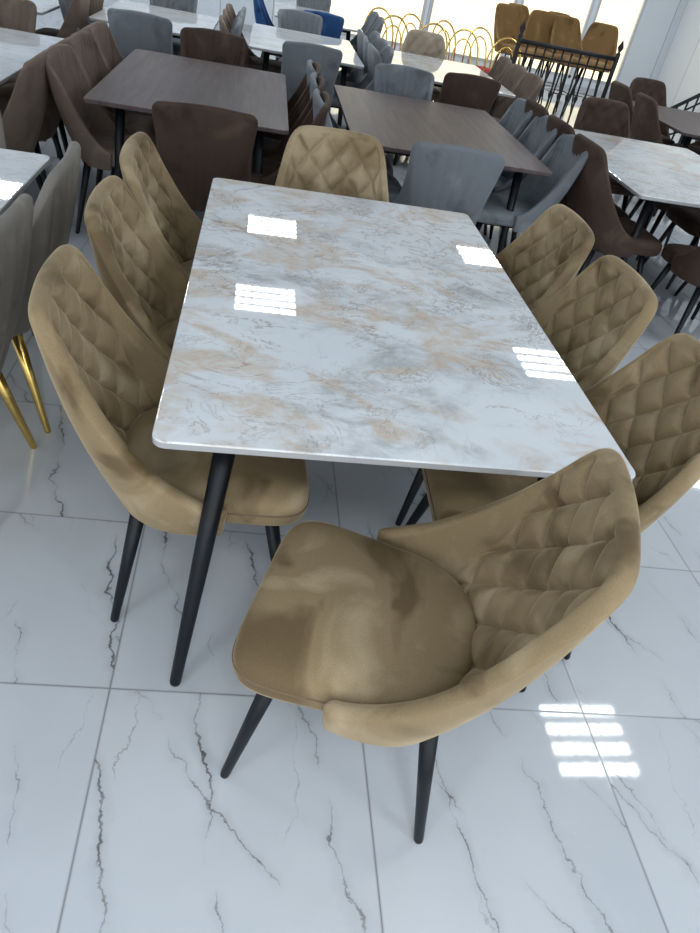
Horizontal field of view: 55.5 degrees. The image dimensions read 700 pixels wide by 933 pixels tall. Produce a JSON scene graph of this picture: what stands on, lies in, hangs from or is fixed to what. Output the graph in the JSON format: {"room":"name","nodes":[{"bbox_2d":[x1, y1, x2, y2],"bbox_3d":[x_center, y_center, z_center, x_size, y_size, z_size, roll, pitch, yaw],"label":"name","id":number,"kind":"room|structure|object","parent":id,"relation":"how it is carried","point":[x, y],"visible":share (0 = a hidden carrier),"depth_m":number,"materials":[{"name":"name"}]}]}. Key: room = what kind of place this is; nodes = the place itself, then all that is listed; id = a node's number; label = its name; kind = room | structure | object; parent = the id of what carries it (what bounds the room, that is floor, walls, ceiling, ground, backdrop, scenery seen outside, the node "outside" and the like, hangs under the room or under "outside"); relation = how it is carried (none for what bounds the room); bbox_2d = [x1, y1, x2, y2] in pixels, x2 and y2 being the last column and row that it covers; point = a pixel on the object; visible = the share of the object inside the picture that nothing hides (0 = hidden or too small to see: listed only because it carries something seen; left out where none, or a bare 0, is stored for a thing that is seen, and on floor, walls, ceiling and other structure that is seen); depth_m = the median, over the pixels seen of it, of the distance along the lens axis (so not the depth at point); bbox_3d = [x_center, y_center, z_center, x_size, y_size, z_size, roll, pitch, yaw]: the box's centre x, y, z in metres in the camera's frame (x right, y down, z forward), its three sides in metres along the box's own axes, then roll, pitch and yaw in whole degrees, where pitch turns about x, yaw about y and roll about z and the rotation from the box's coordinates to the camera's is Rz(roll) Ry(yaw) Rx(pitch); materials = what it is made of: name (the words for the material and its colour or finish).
{"room":"store","nodes":[
{"label":"store","id":0,"kind":"room"},
{"bbox_2d":[0,5,699,932],"bbox_3d":[-1.276,-1.624,4.383,16.000,0.100,19.000,4,39,-10],"label":"floor","id":1,"kind":"structure","parent":0,"point":[571,804],"depth_m":1.69,"materials":[{"name":"tile"}]},
{"bbox_2d":[0,111,5,148],"bbox_3d":[-1.727,-1.088,2.751,0.566,0.940,0.653,5,39,-8],"label":"dining chair","id":2,"kind":"object","parent":1,"relation":"on","point":[2,136],"visible":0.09,"depth_m":2.77,"materials":[{"name":"beige fabric"}]},
{"bbox_2d":[0,193,36,448],"bbox_3d":[-1.233,-0.307,1.907,0.653,0.940,0.566,6,39,-8],"label":"dining chair","id":3,"kind":"object","parent":1,"relation":"on","point":[16,223],"visible":1,"depth_m":1.77,"materials":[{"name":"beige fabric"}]},
{"bbox_2d":[0,0,45,141],"bbox_3d":[-2.474,-2.747,4.654,0.486,0.904,0.616,5,39,-9],"label":"dining chair","id":4,"kind":"object","parent":1,"relation":"on","point":[20,15],"visible":0.17,"depth_m":4.65,"materials":[{"name":"beige fabric"}]},
{"bbox_2d":[0,148,49,335],"bbox_3d":[-1.666,-0.446,2.116,1.030,0.751,1.650,4,39,-10],"label":"dining table","id":5,"kind":"object","parent":1,"relation":"on","point":[18,169],"visible":0.45,"depth_m":2.42,"materials":[{"name":"stone"}]},
{"bbox_2d":[2,48,49,193],"bbox_3d":[-1.902,-1.749,3.559,0.616,0.904,0.486,4,39,-11],"label":"dining chair","id":6,"kind":"object","parent":1,"relation":"on","point":[23,116],"visible":0.83,"depth_m":3.34,"materials":[{"name":"beige fabric"}]},
{"bbox_2d":[0,27,63,157],"bbox_3d":[-2.406,-2.088,3.970,1.070,0.751,1.750,4,39,-10],"label":"dining table","id":7,"kind":"object","parent":1,"relation":"on","point":[17,47],"visible":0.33,"depth_m":4.05,"materials":[{"name":"stone"}]},
{"bbox_2d":[0,37,72,183],"bbox_3d":[-1.946,-2.064,3.943,0.616,0.904,0.486,5,39,-8],"label":"dining chair","id":8,"kind":"object","parent":1,"relation":"on","point":[52,117],"visible":0.21,"depth_m":3.88,"materials":[{"name":"beige fabric"}]},
{"bbox_2d":[30,0,59,14],"bbox_3d":[-2.963,-3.776,5.931,0.900,0.751,1.600,4,39,-10],"label":"dining table","id":9,"kind":"object","parent":1,"relation":"on","point":[44,7],"visible":0.14,"depth_m":5.46,"materials":[{"name":"stone"}]},
{"bbox_2d":[0,25,91,152],"bbox_3d":[-1.993,-2.414,4.366,0.616,0.904,0.486,4,39,-10],"label":"dining chair","id":10,"kind":"object","parent":1,"relation":"on","point":[6,90],"visible":0.07,"depth_m":4.29,"materials":[{"name":"beige fabric"}]},
{"bbox_2d":[12,141,80,432],"bbox_3d":[-1.259,-0.638,2.314,0.653,0.940,0.566,2,39,-12],"label":"dining chair","id":11,"kind":"object","parent":1,"relation":"on","point":[54,207],"visible":0.55,"depth_m":2.09,"materials":[{"name":"beige fabric"}]},
{"bbox_2d":[35,0,103,36],"bbox_3d":[-2.570,-3.929,6.106,0.616,0.904,0.486,6,38,-8],"label":"dining chair","id":12,"kind":"object","parent":1,"relation":"on","point":[96,6],"visible":0.14,"depth_m":5.93,"materials":[{"name":"beige fabric"}]},
{"bbox_2d":[56,0,89,38],"bbox_3d":[-2.518,-3.550,5.646,0.616,0.904,0.486,5,39,-9],"label":"dining chair","id":13,"kind":"object","parent":1,"relation":"on","point":[78,11],"visible":0.37,"depth_m":5.39,"materials":[{"name":"beige fabric"}]},
{"bbox_2d":[58,0,89,31],"bbox_3d":[-2.139,-3.554,5.752,0.616,0.904,0.486,4,39,-10],"label":"dining chair","id":14,"kind":"object","parent":1,"relation":"on","point":[64,5],"visible":0.11,"depth_m":5.36,"materials":[{"name":"grey fabric"}]},
{"bbox_2d":[45,44,156,233],"bbox_3d":[-1.349,-1.833,3.814,0.616,0.904,0.486,6,38,-8],"label":"dining chair","id":15,"kind":"object","parent":1,"relation":"on","point":[91,126],"visible":0.77,"depth_m":3.66,"materials":[{"name":"beige fabric"}]},
{"bbox_2d":[70,31,155,175],"bbox_3d":[-1.394,-2.164,4.214,0.616,0.904,0.486,6,38,-7],"label":"dining chair","id":16,"kind":"object","parent":1,"relation":"on","point":[85,46],"visible":0.34,"depth_m":4.09,"materials":[{"name":"beige fabric"}]},
{"bbox_2d":[89,21,151,175],"bbox_3d":[-1.439,-2.492,4.612,0.616,0.904,0.486,5,39,-9],"label":"dining chair","id":17,"kind":"object","parent":1,"relation":"on","point":[100,30],"visible":0.13,"depth_m":4.47,"materials":[{"name":"beige fabric"}]},
{"bbox_2d":[84,175,188,357],"bbox_3d":[-0.488,-0.403,2.226,0.655,0.940,0.569,4,39,-10],"label":"dining chair","id":18,"kind":"object","parent":1,"relation":"on","point":[133,264],"visible":0.45,"depth_m":2.07,"materials":[{"name":"beige fabric"}]},
{"bbox_2d":[107,8,172,58],"bbox_3d":[-1.683,-3.266,5.514,0.486,0.904,0.616,5,39,-9],"label":"dining chair","id":19,"kind":"object","parent":1,"relation":"on","point":[131,30],"visible":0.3,"depth_m":5.10,"materials":[{"name":"grey fabric"}]},
{"bbox_2d":[89,0,218,38],"bbox_3d":[-1.772,-3.781,6.256,0.950,0.751,1.500,4,39,-10],"label":"dining table","id":20,"kind":"object","parent":1,"relation":"on","point":[180,19],"visible":0.27,"depth_m":6.19,"materials":[{"name":"stone"}]},
{"bbox_2d":[119,132,201,275],"bbox_3d":[-0.535,-0.739,2.635,0.655,0.940,0.569,5,39,-9],"label":"dining chair","id":21,"kind":"object","parent":1,"relation":"on","point":[177,227],"visible":0.32,"depth_m":2.52,"materials":[{"name":"beige fabric"}]},
{"bbox_2d":[28,244,308,621],"bbox_3d":[-0.441,-0.059,1.809,0.655,0.940,0.569,2,39,-12],"label":"dining chair","id":22,"kind":"object","parent":1,"relation":"on","point":[106,374],"visible":0.79,"depth_m":1.68,"materials":[{"name":"beige fabric"}]},
{"bbox_2d":[150,0,197,54],"bbox_3d":[-1.834,-4.361,6.843,0.486,0.904,0.616,3,39,-12],"label":"dining chair","id":23,"kind":"object","parent":1,"relation":"on","point":[183,5],"visible":0.09,"depth_m":6.84,"materials":[{"name":"grey fabric"}]},
{"bbox_2d":[83,49,288,179],"bbox_3d":[-0.974,-2.065,4.326,1.050,0.751,1.680,4,39,-10],"label":"dining table","id":24,"kind":"object","parent":1,"relation":"on","point":[143,78],"visible":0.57,"depth_m":3.93,"materials":[{"name":"brown wood"}]},
{"bbox_2d":[152,101,257,211],"bbox_3d":[-0.774,-1.486,3.533,0.486,0.904,0.616,2,39,-12],"label":"dining chair","id":25,"kind":"object","parent":1,"relation":"on","point":[197,144],"visible":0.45,"depth_m":3.15,"materials":[{"name":"brown fabric"}]},
{"bbox_2d":[180,27,246,66],"bbox_3d":[-1.043,-2.703,4.982,0.486,0.904,0.616,3,39,-12],"label":"dining chair","id":26,"kind":"object","parent":1,"relation":"on","point":[206,44],"visible":0.18,"depth_m":4.96,"materials":[{"name":"brown fabric"}]},
{"bbox_2d":[219,15,247,67],"bbox_3d":[-0.881,-3.458,5.969,0.616,0.904,0.486,2,39,-13],"label":"dining chair","id":27,"kind":"object","parent":1,"relation":"on","point":[223,24],"visible":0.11,"depth_m":5.57,"materials":[{"name":"beige fabric"}]},
{"bbox_2d":[230,18,241,35],"bbox_3d":[-1.295,-3.490,5.899,0.616,0.904,0.486,4,39,-10],"label":"dining chair","id":28,"kind":"object","parent":1,"relation":"on","point":[236,28],"visible":0.11,"depth_m":5.57,"materials":[{"name":"grey fabric"}]},
{"bbox_2d":[223,9,280,73],"bbox_3d":[-0.924,-3.775,6.354,0.616,0.904,0.487,2,39,-12],"label":"dining chair","id":29,"kind":"object","parent":1,"relation":"on","point":[248,62],"visible":0.2,"depth_m":6.28,"materials":[{"name":"beige fabric"}]},
{"bbox_2d":[226,3,281,69],"bbox_3d":[-0.968,-4.092,6.740,0.616,0.904,0.486,4,39,-10],"label":"dining chair","id":30,"kind":"object","parent":1,"relation":"on","point":[255,59],"visible":0.3,"depth_m":6.64,"materials":[{"name":"beige fabric"}]},
{"bbox_2d":[253,0,269,57],"bbox_3d":[-0.904,-5.188,8.126,0.616,0.904,0.486,6,38,-7],"label":"dining chair","id":31,"kind":"object","parent":1,"relation":"on","point":[260,15],"visible":0.25,"depth_m":7.80,"materials":[{"name":"blue fabric"}]},
{"bbox_2d":[252,76,325,157],"bbox_3d":[-0.524,-2.051,4.306,0.616,0.904,0.486,6,38,-7],"label":"dining chair","id":32,"kind":"object","parent":1,"relation":"on","point":[273,143],"visible":0.35,"depth_m":4.18,"materials":[{"name":"brown fabric"}]},
{"bbox_2d":[251,91,330,185],"bbox_3d":[-0.481,-1.734,3.922,0.616,0.904,0.486,6,38,-8],"label":"dining chair","id":33,"kind":"object","parent":1,"relation":"on","point":[270,167],"visible":0.29,"depth_m":3.77,"materials":[{"name":"brown fabric"}]},
{"bbox_2d":[264,62,320,136],"bbox_3d":[-0.568,-2.370,4.693,0.616,0.904,0.486,5,39,-9],"label":"dining chair","id":34,"kind":"object","parent":1,"relation":"on","point":[303,88],"visible":0.16,"depth_m":4.62,"materials":[{"name":"brown fabric"}]},
{"bbox_2d":[275,8,322,61],"bbox_3d":[-0.560,-4.329,7.144,0.486,0.904,0.616,2,39,-12],"label":"dining chair","id":35,"kind":"object","parent":1,"relation":"on","point":[291,19],"visible":0.26,"depth_m":7.12,"materials":[{"name":"grey fabric"}]},
{"bbox_2d":[248,23,363,126],"bbox_3d":[-0.495,-3.716,6.519,1.000,0.751,1.600,4,39,-10],"label":"dining table","id":36,"kind":"object","parent":1,"relation":"on","point":[270,40],"visible":0.53,"depth_m":6.21,"materials":[{"name":"stone"}]},
{"bbox_2d":[281,41,342,109],"bbox_3d":[-0.396,-3.169,5.739,0.486,0.904,0.616,2,39,-12],"label":"dining chair","id":37,"kind":"object","parent":1,"relation":"on","point":[295,55],"visible":0.43,"depth_m":5.33,"materials":[{"name":"grey fabric"}]},
{"bbox_2d":[296,0,330,11],"bbox_3d":[-0.549,-6.021,9.263,0.486,0.904,0.616,6,38,-8],"label":"dining chair","id":38,"kind":"object","parent":1,"relation":"on","point":[323,5],"visible":0.1,"depth_m":9.25,"materials":[{"name":"grey fabric"}]},
{"bbox_2d":[274,2,362,41],"bbox_3d":[-0.488,-5.409,8.636,1.050,0.751,1.600,4,39,-10],"label":"dining table","id":39,"kind":"object","parent":1,"relation":"on","point":[350,25],"visible":0.33,"depth_m":8.49,"materials":[{"name":"stone"}]},
{"bbox_2d":[303,10,343,38],"bbox_3d":[-0.392,-4.862,7.856,0.486,0.904,0.616,4,39,-11],"label":"dining chair","id":40,"kind":"object","parent":1,"relation":"on","point":[332,25],"visible":0.09,"depth_m":7.44,"materials":[{"name":"blue fabric"}]},
{"bbox_2d":[306,59,342,128],"bbox_3d":[-0.062,-2.375,4.836,0.616,0.904,0.486,4,39,-10],"label":"dining chair","id":41,"kind":"object","parent":1,"relation":"on","point":[309,68],"visible":0.12,"depth_m":4.49,"materials":[{"name":"grey fabric"}]},
{"bbox_2d":[275,125,388,201],"bbox_3d":[-0.100,-0.942,3.004,0.569,0.940,0.655,4,39,-10],"label":"dining chair","id":42,"kind":"object","parent":1,"relation":"on","point":[322,159],"visible":0.23,"depth_m":2.99,"materials":[{"name":"beige fabric"}]},
{"bbox_2d":[310,72,392,175],"bbox_3d":[-0.019,-2.061,4.454,0.616,0.904,0.486,6,38,-8],"label":"dining chair","id":43,"kind":"object","parent":1,"relation":"on","point":[313,76],"visible":0.06,"depth_m":4.27,"materials":[{"name":"grey fabric"}]},
{"bbox_2d":[313,88,401,201],"bbox_3d":[0.027,-1.729,4.051,0.616,0.904,0.487,3,39,-12],"label":"dining chair","id":44,"kind":"object","parent":1,"relation":"on","point":[394,187],"visible":0.09,"depth_m":3.78,"materials":[{"name":"grey fabric"}]},
{"bbox_2d":[336,31,380,79],"bbox_3d":[-0.075,-4.026,6.896,0.616,0.904,0.486,4,39,-10],"label":"dining chair","id":45,"kind":"object","parent":1,"relation":"on","point":[374,34],"visible":0.18,"depth_m":6.82,"materials":[{"name":"grey fabric"}]},
{"bbox_2d":[357,29,364,60],"bbox_3d":[0.314,-3.966,6.924,0.616,0.904,0.486,4,39,-11],"label":"dining chair","id":46,"kind":"object","parent":1,"relation":"on","point":[360,34],"visible":0.12,"depth_m":6.58,"materials":[{"name":"grey fabric"}]},
{"bbox_2d":[335,37,387,86],"bbox_3d":[-0.032,-3.711,6.514,0.616,0.904,0.486,2,39,-12],"label":"dining chair","id":47,"kind":"object","parent":1,"relation":"on","point":[357,75],"visible":0.25,"depth_m":6.49,"materials":[{"name":"grey fabric"}]},
{"bbox_2d":[331,46,393,108],"bbox_3d":[0.012,-3.391,6.126,0.616,0.904,0.486,5,39,-9],"label":"dining chair","id":48,"kind":"object","parent":1,"relation":"on","point":[387,54],"visible":0.17,"depth_m":5.96,"materials":[{"name":"grey fabric"}]},
{"bbox_2d":[350,11,378,48],"bbox_3d":[-0.013,-5.496,8.750,0.616,0.904,0.487,3,39,-12],"label":"dining chair","id":49,"kind":"object","parent":1,"relation":"on","point":[373,16],"visible":0.32,"depth_m":8.71,"materials":[{"name":"grey fabric"}]},
{"bbox_2d":[363,35,369,73],"bbox_3d":[0.357,-3.651,6.543,0.616,0.904,0.486,6,38,-7],"label":"dining chair","id":50,"kind":"object","parent":1,"relation":"on","point":[366,42],"visible":0.12,"depth_m":6.20,"materials":[{"name":"grey fabric"}]},
{"bbox_2d":[354,17,383,53],"bbox_3d":[0.039,-5.114,8.287,0.616,0.904,0.486,6,38,-8],"label":"dining chair","id":51,"kind":"object","parent":1,"relation":"on","point":[378,25],"visible":0.18,"depth_m":8.17,"materials":[{"name":"grey fabric"}]},
{"bbox_2d":[367,43,381,82],"bbox_3d":[0.401,-3.331,6.154,0.616,0.904,0.486,2,39,-12],"label":"dining chair","id":52,"kind":"object","parent":1,"relation":"on","point":[373,55],"visible":0.16,"depth_m":5.80,"materials":[{"name":"grey fabric"}]},
{"bbox_2d":[152,178,635,691],"bbox_3d":[-0.007,-0.292,2.371,1.100,0.754,1.975,4,39,-10],"label":"dining table","id":53,"kind":"object","parent":1,"relation":"on","point":[312,325],"visible":0.86,"depth_m":1.79,"materials":[{"name":"stone"}]},
{"bbox_2d":[374,63,434,156],"bbox_3d":[0.395,-2.564,5.194,0.486,0.904,0.616,2,39,-13],"label":"dining chair","id":54,"kind":"object","parent":1,"relation":"on","point":[395,79],"visible":0.19,"depth_m":5.17,"materials":[{"name":"grey fabric"}]},
{"bbox_2d":[394,13,422,49],"bbox_3d":[0.865,-5.590,9.079,0.462,0.932,0.542,-9,43,-25],"label":"wire chair","id":55,"kind":"object","parent":1,"relation":"on","point":[404,16],"visible":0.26,"depth_m":9.01,"materials":[{"name":"gold metal"}]},
{"bbox_2d":[401,29,445,101],"bbox_3d":[0.768,-4.181,7.287,0.570,0.940,0.655,6,38,-7],"label":"dining chair","id":56,"kind":"object","parent":1,"relation":"on","point":[419,42],"visible":0.19,"depth_m":7.26,"materials":[{"name":"beige fabric"}]},
{"bbox_2d":[220,448,640,843],"bbox_3d":[0.112,0.337,1.462,0.655,0.940,0.569,16,38,5],"label":"dining chair","id":57,"kind":"object","parent":1,"relation":"on","point":[411,634],"visible":1,"depth_m":1.36,"materials":[{"name":"beige fabric"}]},
{"bbox_2d":[333,85,552,254],"bbox_3d":[0.463,-1.942,4.557,1.170,0.751,1.630,4,39,-10],"label":"dining table","id":58,"kind":"object","parent":1,"relation":"on","point":[398,122],"visible":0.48,"depth_m":4.22,"materials":[{"name":"brown wood"}]},
{"bbox_2d":[390,141,505,224],"bbox_3d":[0.467,-1.405,3.765,0.486,0.904,0.616,6,38,-8],"label":"dining chair","id":59,"kind":"object","parent":1,"relation":"on","point":[440,176],"visible":0.6,"depth_m":3.37,"materials":[{"name":"grey fabric"}]},
{"bbox_2d":[391,50,515,164],"bbox_3d":[0.826,-3.555,6.670,1.070,0.751,1.600,4,39,-10],"label":"dining table","id":60,"kind":"object","parent":1,"relation":"on","point":[439,68],"visible":0.21,"depth_m":6.56,"materials":[{"name":"stone"}]},
{"bbox_2d":[448,29,478,66],"bbox_3d":[1.420,-5.048,8.550,0.462,0.932,0.542,6,39,-8],"label":"wire chair","id":61,"kind":"object","parent":1,"relation":"on","point":[468,30],"visible":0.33,"depth_m":8.52,"materials":[{"name":"gold metal"}]},
{"bbox_2d":[437,72,500,113],"bbox_3d":[0.921,-3.008,5.890,0.486,0.904,0.616,4,39,-10],"label":"dining chair","id":62,"kind":"object","parent":1,"relation":"on","point":[458,89],"visible":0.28,"depth_m":5.47,"materials":[{"name":"brown fabric"}]},
{"bbox_2d":[461,27,492,73],"bbox_3d":[1.813,-5.520,9.245,0.462,0.932,0.542,-3,41,-19],"label":"wire chair","id":63,"kind":"object","parent":1,"relation":"on","point":[486,70],"visible":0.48,"depth_m":9.21,"materials":[{"name":"gold metal"}]},
{"bbox_2d":[487,56,511,80],"bbox_3d":[1.276,-3.892,7.090,0.616,0.904,0.486,6,38,-8],"label":"dining chair","id":64,"kind":"object","parent":1,"relation":"on","point":[503,63],"visible":0.19,"depth_m":6.98,"materials":[{"name":"beige fabric"}]},
{"bbox_2d":[483,37,520,71],"bbox_3d":[1.905,-5.010,8.633,0.462,0.932,0.542,18,38,8],"label":"wire chair","id":65,"kind":"object","parent":1,"relation":"on","point":[512,39],"visible":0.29,"depth_m":8.61,"materials":[{"name":"gold metal"}]},
{"bbox_2d":[484,98,532,234],"bbox_3d":[0.921,-2.288,4.990,0.616,0.904,0.486,6,38,-7],"label":"dining chair","id":66,"kind":"object","parent":1,"relation":"on","point":[514,120],"visible":0.13,"depth_m":4.88,"materials":[{"name":"grey fabric"}]},
{"bbox_2d":[494,64,526,109],"bbox_3d":[1.319,-3.577,6.708,0.616,0.904,0.486,4,39,-10],"label":"dining chair","id":67,"kind":"object","parent":1,"relation":"on","point":[515,72],"visible":0.26,"depth_m":6.61,"materials":[{"name":"beige fabric"}]},
{"bbox_2d":[493,3,535,65],"bbox_3d":[2.315,-5.976,9.717,0.566,1.219,0.653,-17,47,-32],"label":"dining chair","id":68,"kind":"object","parent":1,"relation":"on","point":[506,23],"visible":0.75,"depth_m":9.59,"materials":[{"name":"fabric"}]},
{"bbox_2d":[504,3,531,67],"bbox_3d":[2.602,-6.428,10.358,0.566,1.219,0.653,-9,43,-25],"label":"bar stool","id":69,"kind":"object","parent":1,"relation":"on","point":[522,10],"visible":0.04,"depth_m":10.27,"materials":[{"name":"fabric"}]},
{"bbox_2d":[493,72,543,121],"bbox_3d":[1.362,-3.261,6.324,0.616,0.904,0.486,3,39,-11],"label":"dining chair","id":70,"kind":"object","parent":1,"relation":"on","point":[529,85],"visible":0.24,"depth_m":6.27,"materials":[{"name":"beige fabric"}]},
{"bbox_2d":[489,115,557,248],"bbox_3d":[0.967,-1.958,4.590,0.616,0.904,0.486,6,38,-8],"label":"dining chair","id":71,"kind":"object","parent":1,"relation":"on","point":[535,138],"visible":0.28,"depth_m":4.47,"materials":[{"name":"grey fabric"}]},
{"bbox_2d":[501,98,548,227],"bbox_3d":[1.502,-2.134,4.923,0.655,0.940,0.570,3,39,-12],"label":"dining chair","id":72,"kind":"object","parent":1,"relation":"on","point":[538,110],"visible":0.02,"depth_m":4.55,"materials":[{"name":"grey fabric"}]},
{"bbox_2d":[395,255,657,525],"bbox_3d":[0.523,-0.270,2.332,0.655,0.940,0.569,4,39,-10],"label":"dining chair","id":73,"kind":"object","parent":1,"relation":"on","point":[593,322],"visible":0.3,"depth_m":2.20,"materials":[{"name":"beige fabric"}]},
{"bbox_2d":[475,134,587,243],"bbox_3d":[1.012,-1.624,4.184,0.616,0.904,0.486,5,39,-8],"label":"dining chair","id":74,"kind":"object","parent":1,"relation":"on","point":[536,193],"visible":0.78,"depth_m":4.05,"materials":[{"name":"grey fabric"}]},
{"bbox_2d":[522,10,557,104],"bbox_3d":[2.775,-6.041,9.921,0.566,1.219,0.653,7,38,-6],"label":"bar stool","id":75,"kind":"object","parent":1,"relation":"on","point":[539,25],"visible":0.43,"depth_m":9.84,"materials":[{"name":"fabric"}]},
{"bbox_2d":[495,204,594,310],"bbox_3d":[0.479,-0.594,2.725,0.655,0.940,0.569,4,39,-11],"label":"dining chair","id":76,"kind":"object","parent":1,"relation":"on","point":[548,255],"visible":0.34,"depth_m":2.60,"materials":[{"name":"beige fabric"}]},
{"bbox_2d":[405,333,699,659],"bbox_3d":[0.551,0.071,1.912,0.655,0.940,0.569,6,39,-8],"label":"dining chair","id":77,"kind":"object","parent":1,"relation":"on","point":[650,406],"visible":0.33,"depth_m":1.82,"materials":[{"name":"beige fabric"}]},
{"bbox_2d":[535,11,570,107],"bbox_3d":[3.165,-6.356,10.420,0.566,1.219,0.653,4,39,-10],"label":"bar stool","id":78,"kind":"object","parent":1,"relation":"on","point":[557,13],"visible":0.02,"depth_m":10.36,"materials":[{"name":"metal"}]},
{"bbox_2d":[536,15,588,111],"bbox_3d":[3.167,-5.917,9.871,0.566,1.219,0.653,-2,40,-18],"label":"bar stool","id":79,"kind":"object","parent":1,"relation":"on","point":[566,30],"visible":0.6,"depth_m":9.80,"materials":[{"name":"fabric"}]},
{"bbox_2d":[512,21,623,122],"bbox_3d":[2.541,-4.661,8.164,1.326,1.180,0.076,4,39,-10],"label":"stair railing","id":80,"kind":"object","parent":1,"relation":"on","point":[520,40],"visible":0.53,"depth_m":8.01,"materials":[{"name":"black metal"}]},
{"bbox_2d":[546,114,628,255],"bbox_3d":[1.545,-1.817,4.539,0.655,0.940,0.570,3,39,-12],"label":"dining chair","id":81,"kind":"object","parent":1,"relation":"on","point":[553,122],"visible":0.13,"depth_m":4.24,"materials":[{"name":"brown fabric"}]},
{"bbox_2d":[562,22,618,115],"bbox_3d":[3.629,-5.943,10.028,0.566,1.219,0.653,17,38,6],"label":"bar stool","id":82,"kind":"object","parent":1,"relation":"on","point":[601,38],"visible":0.59,"depth_m":9.95,"materials":[{"name":"fabric"}]},
{"bbox_2d":[573,97,634,211],"bbox_3d":[2.020,-2.382,5.373,0.570,0.940,0.655,2,39,-12],"label":"dining chair","id":83,"kind":"object","parent":1,"relation":"on","point":[595,114],"visible":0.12,"depth_m":5.34,"materials":[{"name":"brown fabric"}]},
{"bbox_2d":[567,133,661,276],"bbox_3d":[1.588,-1.500,4.154,0.655,0.940,0.570,3,39,-12],"label":"dining chair","id":84,"kind":"object","parent":1,"relation":"on","point":[589,196],"visible":0.8,"depth_m":3.91,"materials":[{"name":"brown fabric"}]},
{"bbox_2d":[608,80,632,130],"bbox_3d":[2.852,-3.350,6.806,0.655,0.940,0.570,3,39,-11],"label":"dining chair","id":85,"kind":"object","parent":1,"relation":"on","point":[619,91],"visible":0.14,"depth_m":6.43,"materials":[{"name":"brown fabric"}]},
{"bbox_2d":[574,129,699,262],"bbox_3d":[2.087,-1.730,4.727,1.190,0.751,1.680,4,39,-10],"label":"dining table","id":86,"kind":"object","parent":1,"relation":"on","point":[652,172],"visible":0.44,"depth_m":4.35,"materials":[{"name":"stone"}]},
{"bbox_2d":[626,92,662,208],"bbox_3d":[2.904,-2.971,6.347,0.655,0.940,0.570,5,39,-9],"label":"dining chair","id":87,"kind":"object","parent":1,"relation":"on","point":[645,126],"visible":0.32,"depth_m":6.04,"materials":[{"name":"brown fabric"}]},
{"bbox_2d":[629,77,674,145],"bbox_3d":[3.247,-3.682,7.327,0.570,0.940,0.655,2,39,-12],"label":"dining chair","id":88,"kind":"object","parent":1,"relation":"on","point":[656,89],"visible":0.22,"depth_m":7.30,"materials":[{"name":"brown fabric"}]},
{"bbox_2d":[628,199,699,260],"bbox_3d":[2.614,-2.115,5.199,0.655,0.940,0.570,4,39,-11],"label":"dining chair","id":89,"kind":"object","parent":1,"relation":"on","point":[663,207],"visible":0.05,"depth_m":5.13,"materials":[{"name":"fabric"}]},
{"bbox_2d":[633,101,699,216],"bbox_3d":[3.306,-3.087,6.750,1.000,0.751,1.500,4,39,-10],"label":"dining table","id":90,"kind":"object","parent":1,"relation":"on","point":[685,123],"visible":0.35,"depth_m":6.39,"materials":[{"name":"brown wood"}]},
{"bbox_2d":[644,205,699,289],"bbox_3d":[2.662,-1.765,4.774,0.655,0.940,0.570,5,39,-9],"label":"dining chair","id":91,"kind":"object","parent":1,"relation":"on","point":[687,219],"visible":0.77,"depth_m":4.74,"materials":[{"name":"brown fabric"}]},
{"bbox_2d":[650,243,699,334],"bbox_3d":[2.190,-1.171,3.904,0.570,0.940,0.655,3,39,-11],"label":"dining chair","id":92,"kind":"object","parent":1,"relation":"on","point":[683,260],"visible":0.98,"depth_m":3.90,"materials":[{"name":"brown fabric"}]},
{"bbox_2d":[668,93,699,142],"bbox_3d":[4.835,-4.830,8.283,2.402,2.050,0.076,4,39,-10],"label":"stair railing","id":93,"kind":"object","parent":1,"relation":"on","point":[697,96],"visible":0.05,"depth_m":8.41,"materials":[{"name":"black metal"}]},
{"bbox_2d":[671,140,699,154],"bbox_3d":[3.748,-3.284,6.964,0.655,0.940,0.570,4,39,-10],"label":"dining chair","id":94,"kind":"object","parent":1,"relation":"on","point":[694,147],"visible":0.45,"depth_m":6.98,"materials":[{"name":"brown fabric"}]},
{"bbox_2d":[118,0,685,91],"bbox_3d":[-1.834,-8.961,10.727,16.000,3.200,0.150,4,39,-10],"label":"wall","id":95,"kind":"structure","parent":0,"point":[658,21],"depth_m":12.19,"materials":[{"name":"white paint"}]},
{"bbox_2d":[103,0,608,97],"bbox_3d":[-2.083,-7.714,11.617,16.000,0.100,0.020,4,39,-10],"label":"baseboard","id":96,"kind":"structure","parent":95,"relation":"attached to","point":[246,27],"depth_m":12.67,"materials":[{"name":"silver metal"}]},
{"bbox_2d":[330,0,426,46],"bbox_3d":[0.584,-8.680,11.186,1.750,2.600,0.080,4,39,-10],"label":"window","id":97,"kind":"structure","parent":95,"relation":"in","point":[358,10],"depth_m":11.74,"materials":[{"name":"beige"}]},
{"bbox_2d":[425,0,517,62],"bbox_3d":[2.264,-8.555,11.479,1.530,2.600,0.080,4,39,-10],"label":"window","id":98,"kind":"structure","parent":95,"relation":"in","point":[462,14],"depth_m":11.95,"materials":[{"name":"beige"}]},
{"bbox_2d":[507,0,595,77],"bbox_3d":[3.738,-8.444,11.736,1.330,2.600,0.080,4,39,-10],"label":"window","id":99,"kind":"structure","parent":95,"relation":"in","point":[581,10],"depth_m":11.96,"materials":[{"name":"beige"}]},
{"bbox_2d":[574,0,647,85],"bbox_3d":[4.892,-8.358,11.938,0.880,2.600,0.080,4,39,-10],"label":"window","id":100,"kind":"structure","parent":95,"relation":"in","point":[626,15],"depth_m":12.14,"materials":[{"name":"beige"}]},
{"bbox_2d":[654,0,699,112],"bbox_3d":[6.923,-2.349,4.808,0.150,3.400,19.150,4,39,-10],"label":"wall","id":101,"kind":"structure","parent":0,"point":[679,68],"depth_m":11.91,"materials":[{"name":"white paint"}]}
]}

